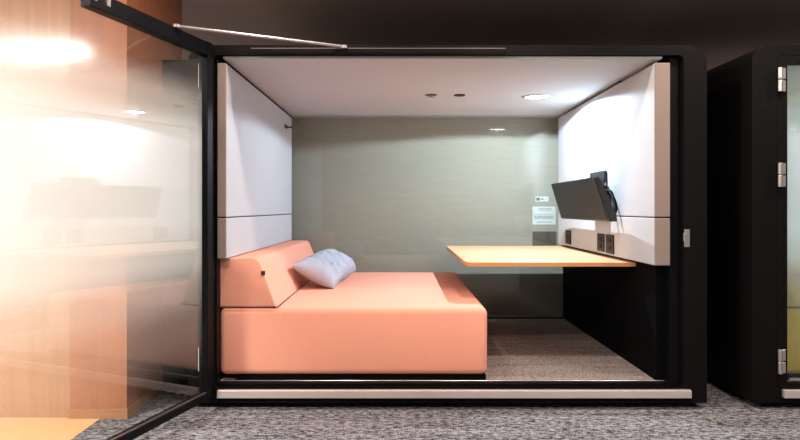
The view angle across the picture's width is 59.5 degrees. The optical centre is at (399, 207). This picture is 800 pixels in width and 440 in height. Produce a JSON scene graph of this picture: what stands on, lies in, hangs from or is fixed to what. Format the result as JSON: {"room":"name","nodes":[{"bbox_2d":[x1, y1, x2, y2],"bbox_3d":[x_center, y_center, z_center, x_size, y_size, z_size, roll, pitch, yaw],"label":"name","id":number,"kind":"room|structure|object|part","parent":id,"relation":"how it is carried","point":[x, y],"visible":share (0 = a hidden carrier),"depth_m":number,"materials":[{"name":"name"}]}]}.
{"room":"sleeping pod lounge","nodes":[
{"label":"sleeping pod lounge","id":0,"kind":"room"},
{"bbox_2d":[0,0,69,417],"bbox_3d":[-3.648,-0.183,4.114,3.504,2.778,0.172,0,0,0],"label":"wall","id":1,"kind":"structure","parent":0,"point":[34,34],"depth_m":4.03,"materials":[{"name":"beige wood"}]},
{"bbox_2d":[70,0,181,408],"bbox_3d":[-1.732,-0.183,4.530,0.327,2.778,1.021,0,0,0],"label":"wall","id":2,"kind":"structure","parent":0,"point":[116,319],"depth_m":4.02,"materials":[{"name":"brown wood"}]},
{"bbox_2d":[68,383,163,418],"bbox_3d":[-1.728,1.179,4.521,0.336,0.054,1.037,0,0,0],"label":"baseboard","id":3,"kind":"structure","parent":2,"relation":"attached to","point":[72,413],"depth_m":4.00,"materials":[{"name":"brown wood"}]},
{"bbox_2d":[162,60,187,390],"bbox_3d":[-1.423,0.114,4.662,0.290,2.184,0.084,0,0,0],"label":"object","id":4,"kind":"structure","parent":2,"relation":"attached to","point":[174,72],"depth_m":4.62,"materials":[{"name":"glass"}]},
{"bbox_2d":[0,378,799,439],"bbox_3d":[-0.420,1.231,4.410,9.960,0.050,10.500,0,0,0],"label":"floor","id":5,"kind":"structure","parent":0,"point":[726,415],"depth_m":3.94,"materials":[{"name":"grey carpet"}]},
{"bbox_2d":[0,0,706,439],"bbox_3d":[0.016,0.108,4.327,3.652,2.196,5.625,0,0,0],"label":"booth","id":6,"kind":"object","parent":5,"relation":"on","point":[384,175],"depth_m":4.43,"materials":[{"name":"metal"}]},
{"bbox_3d":[-1.077,0.184,4.233,0.054,0.246,0.015,0,0,0],"label":"edge trim","id":7,"kind":"part","parent":6,"relation":"part of","materials":[{"name":"beige fabric"}]},
{"bbox_3d":[-1.077,-0.410,4.233,0.054,0.931,0.015,0,0,0],"label":"edge trim","id":8,"kind":"part","parent":6,"relation":"part of","materials":[{"name":"beige wood"}]},
{"bbox_3d":[-1.077,0.184,5.513,0.054,0.246,2.558,0,0,0],"label":"wall panel","id":9,"kind":"part","parent":6,"relation":"part of","materials":[{"name":"grey fabric"}]},
{"bbox_3d":[-1.077,-0.410,5.513,0.054,0.931,2.558,0,0,0],"label":"wall panel","id":10,"kind":"part","parent":6,"relation":"part of","materials":[{"name":"grey fabric"}]},
{"bbox_3d":[-0.767,-0.966,3.954,0.985,0.047,0.040,0,0,-22],"label":"closer arm","id":11,"kind":"part","parent":6,"relation":"part of","materials":[{"name":"metal"}]},
{"bbox_2d":[220,240,486,379],"bbox_3d":[-0.288,0.690,5.548,1.663,0.756,2.444,0,0,0],"label":"bed","id":12,"kind":"object","parent":6,"relation":"on","point":[277,323],"visible":0.98,"depth_m":4.33,"materials":[{"name":"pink fabric"}]},
{"bbox_3d":[-0.943,0.463,5.557,0.354,0.301,2.428,0,0,0],"label":"backrest","id":13,"kind":"part","parent":12,"relation":"part of","materials":[{"name":"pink fabric"}]},
{"bbox_2d":[292,249,355,288],"bbox_3d":[-0.577,0.475,5.608,0.303,0.275,1.018,0,0,7],"label":"pillow","id":14,"kind":"object","parent":12,"relation":"on","point":[326,268],"visible":1,"depth_m":5.30,"materials":[{"name":"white fabric"}]},
{"bbox_2d":[425,94,436,98],"bbox_3d":[0.246,-0.886,5.565,0.100,0.026,0.100,0,0,0],"label":"sprinkler","id":15,"kind":"object","parent":6,"relation":"attached to","point":[429,95],"visible":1,"depth_m":5.55,"materials":[{"name":"black plastic"}]},
{"bbox_3d":[0.324,1.111,4.227,2.832,0.048,0.113,0,0,0],"label":"sill","id":16,"kind":"part","parent":6,"relation":"part of","materials":[{"name":"silver metal"}]},
{"bbox_3d":[0.474,-0.893,5.565,0.092,0.012,0.092,0,0,0],"label":"ceiling cap","id":17,"kind":"part","parent":6,"relation":"part of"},
{"bbox_2d":[522,94,551,99],"bbox_3d":[1.104,-0.895,5.649,0.244,0.010,0.244,0,0,0],"label":"recessed light","id":18,"kind":"object","parent":6,"relation":"attached to","point":[531,96],"visible":1,"depth_m":5.62,"materials":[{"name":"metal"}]},
{"bbox_2d":[446,246,635,266],"bbox_3d":[1.013,0.390,5.731,1.139,0.049,2.079,0,0,0],"label":"table","id":19,"kind":"object","parent":6,"relation":"attached to","point":[475,256],"visible":1,"depth_m":5.17,"materials":[{"name":"brown wood"}]},
{"bbox_2d":[535,196,548,201],"bbox_3d":[1.427,-0.090,7.033,0.131,0.050,0.004,0,0,0],"label":"label","id":20,"kind":"object","parent":6,"relation":"attached to","point":[537,198],"visible":1,"depth_m":7.03,"materials":[{"name":"white paper"}]},
{"bbox_2d":[532,206,555,224],"bbox_3d":[1.447,0.075,7.033,0.231,0.181,0.003,0,0,0],"label":"notice sheet","id":21,"kind":"object","parent":6,"relation":"attached to","point":[541,215],"visible":1,"depth_m":7.03,"materials":[{"name":"white paper"}]},
{"bbox_2d":[532,232,556,245],"bbox_3d":[1.452,0.309,7.033,0.241,0.146,0.002,0,0,0],"label":"panel","id":22,"kind":"object","parent":6,"relation":"attached to","point":[538,238],"visible":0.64,"depth_m":7.03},
{"bbox_2d":[565,230,570,243],"bbox_3d":[1.529,0.264,6.373,0.016,0.126,0.189,0,0,0],"label":"wall socket","id":23,"kind":"object","parent":6,"relation":"attached to","point":[567,232],"visible":1,"depth_m":6.34,"materials":[{"name":"black plastic"}]},
{"bbox_2d":[551,170,616,221],"bbox_3d":[1.438,-0.094,5.506,0.199,0.376,1.436,0,0,0],"label":"television","id":24,"kind":"object","parent":6,"relation":"attached to","point":[586,198],"visible":1,"depth_m":5.22,"materials":[{"name":"black plastic"}]},
{"bbox_3d":[1.525,-0.210,5.397,0.020,0.144,0.420,0,0,0],"label":"mount plate","id":25,"kind":"part","parent":24,"relation":"part of","materials":[{"name":"black plastic"}]},
{"bbox_2d":[597,233,604,251],"bbox_3d":[1.529,0.263,5.338,0.016,0.135,0.176,0,0,0],"label":"wall socket","id":26,"kind":"object","parent":6,"relation":"attached to","point":[600,237],"visible":1,"depth_m":5.32,"materials":[{"name":"black plastic"}]},
{"bbox_3d":[1.583,0.205,5.508,0.093,0.287,2.566,0,0,0],"label":"wall panel","id":27,"kind":"part","parent":6,"relation":"part of","materials":[{"name":"grey fabric"}]},
{"bbox_3d":[1.583,-0.410,5.508,0.093,0.931,2.566,0,0,0],"label":"wall panel","id":28,"kind":"part","parent":6,"relation":"part of","materials":[{"name":"grey fabric"}]},
{"bbox_2d":[606,234,613,253],"bbox_3d":[1.529,0.264,5.107,0.016,0.138,0.185,0,0,0],"label":"wall socket","id":29,"kind":"object","parent":6,"relation":"attached to","point":[609,238],"visible":1,"depth_m":5.08,"materials":[{"name":"black plastic"}]},
{"bbox_3d":[1.583,0.205,4.224,0.093,0.287,0.015,0,0,0],"label":"edge trim","id":30,"kind":"part","parent":6,"relation":"part of","materials":[{"name":"beige fabric"}]},
{"bbox_3d":[1.583,-0.410,4.224,0.093,0.931,0.015,0,0,0],"label":"edge trim","id":31,"kind":"part","parent":6,"relation":"part of","materials":[{"name":"beige wood"}]},
{"bbox_3d":[1.718,0.181,4.197,0.038,0.105,0.015,0,0,0],"label":"strike plate","id":32,"kind":"part","parent":6,"relation":"part of","materials":[{"name":"metal"}]},
{"bbox_2d":[707,45,799,406],"bbox_3d":[3.669,0.114,5.636,3.114,2.184,3.007,0,0,0],"label":"booth","id":33,"kind":"object","parent":5,"relation":"on","point":[753,98],"visible":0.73,"depth_m":4.23,"materials":[{"name":"metal"}]},
{"bbox_3d":[3.675,0.084,4.225,2.821,2.002,0.046,0,0,0],"label":"door","id":34,"kind":"part","parent":33,"relation":"part of","materials":[{"name":"clear glass"}]},
{"bbox_3d":[3.708,1.111,4.227,2.832,0.048,0.113,0,0,0],"label":"sill","id":35,"kind":"part","parent":33,"relation":"part of","materials":[{"name":"silver metal"}]},
{"bbox_2d":[787,260,799,379],"bbox_3d":[3.096,0.690,5.548,1.663,0.756,2.444,0,0,0],"label":"sofa","id":36,"kind":"object","parent":33,"relation":"on","point":[793,266],"visible":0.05,"depth_m":4.33,"materials":[{"name":"yellow fabric"}]},
{"bbox_3d":[3.096,0.822,5.550,1.663,0.427,2.440,0,0,0],"label":"seat","id":37,"kind":"part","parent":36,"relation":"part of","materials":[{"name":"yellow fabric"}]},
{"bbox_3d":[2.441,0.463,5.557,0.354,0.301,2.428,0,0,0],"label":"backrest","id":38,"kind":"part","parent":36,"relation":"part of","materials":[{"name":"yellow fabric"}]},
{"bbox_2d":[182,0,799,70],"bbox_3d":[-0.420,-1.596,4.410,9.960,0.048,10.500,0,0,0],"label":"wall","id":39,"kind":"structure","parent":0,"point":[725,31],"depth_m":5.90,"materials":[{"name":"black paint"}]}
]}

